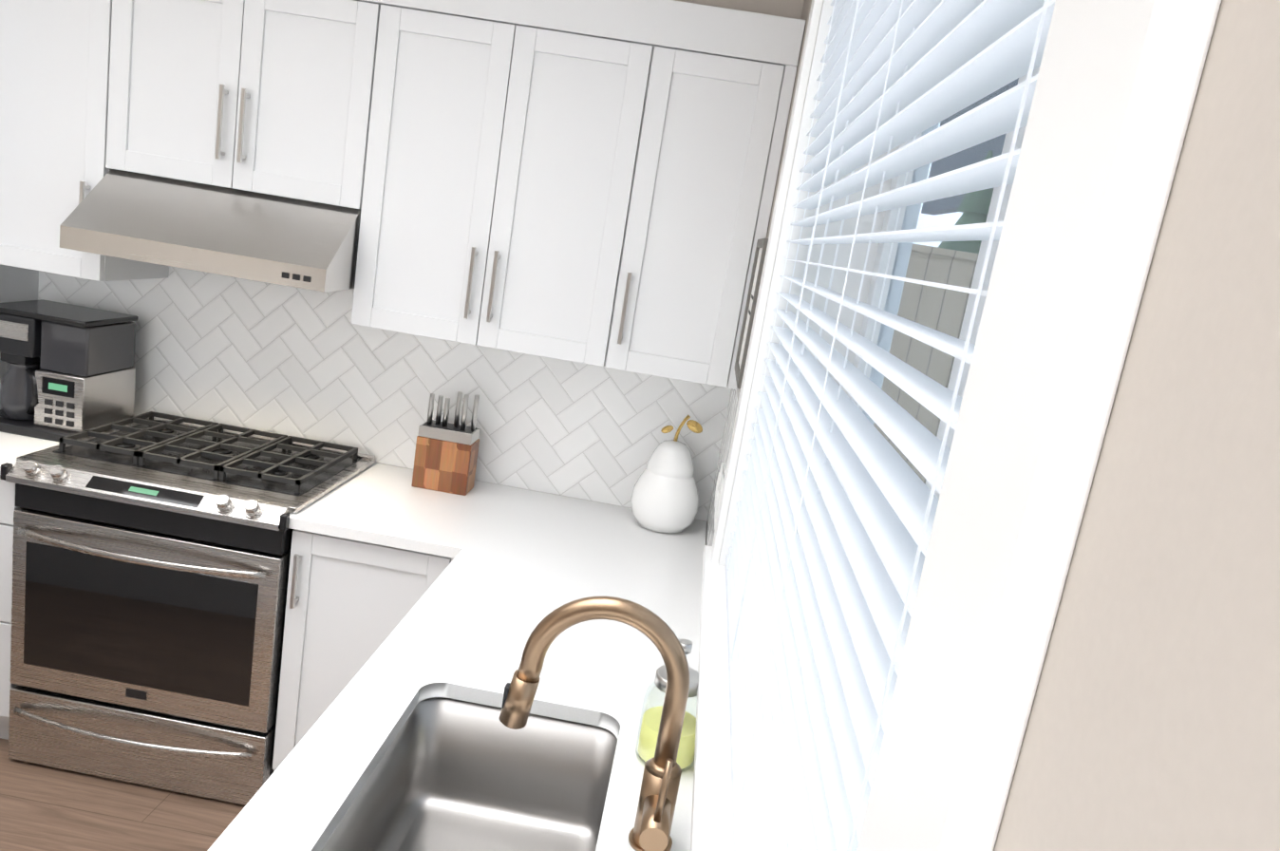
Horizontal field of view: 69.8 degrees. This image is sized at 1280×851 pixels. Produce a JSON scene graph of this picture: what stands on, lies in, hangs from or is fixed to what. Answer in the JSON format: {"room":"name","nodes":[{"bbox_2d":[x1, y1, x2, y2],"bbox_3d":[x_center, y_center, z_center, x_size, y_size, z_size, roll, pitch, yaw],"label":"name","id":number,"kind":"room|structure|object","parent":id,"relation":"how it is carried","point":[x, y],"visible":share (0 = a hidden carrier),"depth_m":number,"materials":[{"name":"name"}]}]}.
{"room":"kitchen","nodes":[
{"label":"kitchen","id":0,"kind":"room"},
{"bbox_2d":[0,737,244,850],"bbox_3d":[-1.854,1.543,0.243,3.930,0.100,6.580,10,12,3],"label":"floor","id":1,"kind":"structure","parent":0,"point":[46,808],"depth_m":2.54,"materials":[{"name":"brown wood"}]},
{"bbox_2d":[0,478,20,739],"bbox_3d":[-1.966,0.464,2.932,0.413,0.868,0.623,10,12,3],"label":"base cabinet","id":2,"kind":"object","parent":1,"relation":"on","point":[8,506],"depth_m":2.60,"materials":[{"name":"white paint"}]},
{"bbox_2d":[0,431,58,470],"bbox_3d":[-1.892,0.032,2.825,0.423,0.030,0.640,10,12,3],"label":"countertop","id":3,"kind":"structure","parent":2,"relation":"on","point":[12,446],"depth_m":2.69,"materials":[{"name":"white stone"}]},
{"bbox_2d":[0,299,138,441],"bbox_3d":[-1.827,-0.176,2.876,0.330,0.372,0.290,10,12,3],"label":"coffee maker","id":4,"kind":"object","parent":3,"relation":"on","point":[70,369],"visible":0.96,"depth_m":2.79,"materials":[{"name":"black plastic"}]},
{"bbox_2d":[0,263,38,379],"bbox_3d":[-2.518,-0.379,2.769,0.938,2.390,0.710,10,12,3],"label":"tall cabinet","id":5,"kind":"object","parent":1,"relation":"on","point":[18,284],"depth_m":2.97,"materials":[{"name":"white paint"}]},
{"bbox_2d":[0,411,375,805],"bbox_3d":[-1.375,0.533,2.834,0.800,0.959,0.689,10,12,3],"label":"range","id":6,"kind":"object","parent":1,"relation":"on","point":[151,554],"visible":0.98,"depth_m":2.57,"materials":[{"name":"silver metal"}]},
{"bbox_2d":[272,528,453,771],"bbox_3d":[-0.742,0.675,2.871,0.503,0.868,0.623,10,12,3],"label":"base cabinet","id":7,"kind":"object","parent":1,"relation":"on","point":[350,604],"depth_m":2.53,"materials":[{"name":"white paint"}]},
{"bbox_3d":[-0.348,1.118,1.054,0.665,0.868,3.074,10,12,3],"label":"cabinet","id":8,"kind":"object","parent":1,"relation":"on","visible":0},
{"bbox_2d":[207,462,706,850],"bbox_3d":[-0.511,0.693,1.289,1.138,0.255,3.670,10,12,3],"label":"countertop","id":9,"kind":"structure","parent":8,"relation":"on","point":[409,741],"depth_m":1.78,"materials":[{"name":"white stone"}]},
{"bbox_2d":[411,391,479,495],"bbox_3d":[-0.606,0.046,2.906,0.175,0.314,0.105,10,12,3],"label":"knife block","id":10,"kind":"object","parent":9,"relation":"on","point":[445,460],"visible":1,"depth_m":2.87,"materials":[{"name":"brown wood"}]},
{"bbox_2d":[498,595,689,850],"bbox_3d":[-0.067,0.434,1.313,0.286,0.374,0.138,10,12,3],"label":"faucet","id":11,"kind":"object","parent":9,"relation":"on","point":[650,830],"visible":1,"depth_m":1.32,"materials":[{"name":"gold metal"}]},
{"bbox_2d":[630,414,702,533],"bbox_3d":[0.094,0.140,2.864,0.216,0.369,0.216,10,12,3],"label":"pear","id":12,"kind":"object","parent":9,"relation":"on","point":[665,497],"visible":1,"depth_m":2.80,"materials":[{"name":"white ceramic"}]},
{"bbox_2d":[635,638,698,771],"bbox_3d":[0.060,0.476,1.588,0.108,0.222,0.108,10,12,3],"label":"soap dispenser","id":13,"kind":"object","parent":9,"relation":"on","point":[649,731],"visible":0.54,"depth_m":1.57,"materials":[{"name":"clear glass"}]},
{"bbox_2d":[377,0,804,539],"bbox_3d":[-1.348,-0.568,3.076,3.930,3.000,0.150,10,12,3],"label":"wall","id":14,"kind":"structure","parent":0,"point":[786,8],"depth_m":2.73,"materials":[{"name":"beige paint"}]},
{"bbox_2d":[0,0,169,281],"bbox_3d":[-1.680,-0.967,2.770,0.505,0.990,0.348,10,12,3],"label":"upper cabinet","id":15,"kind":"object","parent":14,"relation":"attached to","point":[65,64],"depth_m":2.61,"materials":[{"name":"white paint"}]},
{"bbox_2d":[125,0,383,216],"bbox_3d":[-1.094,-1.028,2.709,0.755,0.664,0.348,10,12,3],"label":"upper cabinet","id":16,"kind":"object","parent":14,"relation":"attached to","point":[270,97],"depth_m":2.56,"materials":[{"name":"white paint"}]},
{"bbox_2d":[59,169,360,292],"bbox_3d":[-1.171,-0.575,2.704,0.743,0.230,0.527,10,12,3],"label":"range hood","id":17,"kind":"object","parent":16,"relation":"attached to","point":[239,234],"visible":0.96,"depth_m":2.51,"materials":[{"name":"silver metal"}]},
{"bbox_2d":[37,265,725,520],"bbox_3d":[-0.872,-0.283,3.007,2.310,0.826,0.002,10,12,3],"label":"backsplash","id":18,"kind":"structure","parent":14,"relation":"attached to","point":[272,358],"depth_m":3.03,"materials":[{"name":"tile"}]},
{"bbox_2d":[350,0,687,371],"bbox_3d":[-0.379,-0.742,2.705,0.872,0.990,0.348,10,12,3],"label":"upper cabinet","id":19,"kind":"object","parent":14,"relation":"attached to","point":[585,180],"depth_m":2.54,"materials":[{"name":"white paint"}]},
{"bbox_2d":[630,2,806,389],"bbox_3d":[0.151,-0.650,2.678,0.446,0.990,0.348,10,12,3],"label":"upper cabinet","id":20,"kind":"object","parent":14,"relation":"attached to","point":[736,74],"depth_m":2.50,"materials":[{"name":"white paint"}]},
{"bbox_2d":[705,0,1279,850],"bbox_3d":[0.195,0.356,-0.159,0.260,3.000,6.280,10,12,3],"label":"wall","id":21,"kind":"structure","parent":0,"point":[1154,720],"depth_m":0.24,"materials":[{"name":"beige paint"}]},
{"bbox_2d":[690,545,733,850],"bbox_3d":[0.201,0.506,1.331,0.245,0.023,1.890,10,12,3],"label":"window sill","id":22,"kind":"structure","parent":21,"relation":"attached to","point":[711,823],"depth_m":1.41,"materials":[{"name":"white paint"}]},
{"bbox_2d":[714,469,723,529],"bbox_3d":[0.205,0.198,2.389,0.009,0.117,0.132,10,12,3],"label":"switch plate","id":23,"kind":"object","parent":21,"relation":"attached to","point":[719,487],"depth_m":2.41,"materials":[{"name":"white plastic"}]},
{"bbox_2d":[702,386,737,545],"bbox_3d":[0.110,0.424,1.186,0.002,0.500,3.672,10,12,3],"label":"backsplash","id":24,"kind":"structure","parent":21,"relation":"attached to","point":[729,401],"depth_m":2.91,"materials":[{"name":"tile"}]},
{"bbox_2d":[735,387,739,401],"bbox_3d":[0.273,-0.095,2.553,0.008,0.005,0.772,10,12,3],"label":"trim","id":25,"kind":"structure","parent":21,"relation":"attached to","point":[738,391],"depth_m":2.51,"materials":[{"name":"white"}]},
{"bbox_2d":[734,238,768,388],"bbox_3d":[0.288,-0.297,2.353,0.022,0.360,0.370,10,12,3],"label":"picture frame","id":26,"kind":"object","parent":21,"relation":"attached to","point":[751,301],"visible":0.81,"depth_m":2.37,"materials":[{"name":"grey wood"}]},
{"bbox_2d":[711,0,1221,850],"bbox_3d":[0.350,-0.175,1.186,0.288,1.445,1.860,10,12,3],"label":"window unit","id":27,"kind":"structure","parent":21,"relation":"in","point":[899,269],"depth_m":0.32,"materials":[{"name":"white plastic"}]},
{"bbox_2d":[725,0,1055,850],"bbox_3d":[0.254,-0.153,1.198,0.056,1.296,1.628,10,12,3],"label":"window blinds","id":28,"kind":"object","parent":27,"relation":"attached to","point":[832,532],"visible":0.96,"depth_m":0.87,"materials":[{"name":"white plastic"}]},
{"label":"outside","id":29,"kind":"structure","parent":0,"visible":0},
{"bbox_3d":[7.961,1.944,6.717,14.710,0.100,30.000,10,12,3],"label":"ground","id":30,"kind":"structure","parent":29,"visible":0},
{"bbox_2d":[873,243,978,484],"bbox_3d":[6.241,0.734,5.623,10.400,2.140,0.100,10,12,3],"label":"fence","id":31,"kind":"object","parent":30,"relation":"on","point":[916,350],"depth_m":5.70,"materials":[{"name":"brown wood"}]},
{"bbox_2d":[937,150,993,253],"bbox_3d":[6.014,-1.056,10.640,6.068,3.509,1.469,11,12,9],"label":"conifer","id":32,"kind":"object","parent":30,"relation":"on","point":[985,200],"depth_m":10.62,"materials":[{"name":"green plant"}]},
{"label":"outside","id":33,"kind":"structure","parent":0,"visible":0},
{"bbox_2d":[921,78,1018,215],"bbox_3d":[5.761,-4.723,5.603,0.300,5.750,30.000,10,12,3],"label":"eave","id":34,"kind":"object","parent":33,"point":[994,147],"depth_m":18.02,"materials":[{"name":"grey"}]}
]}

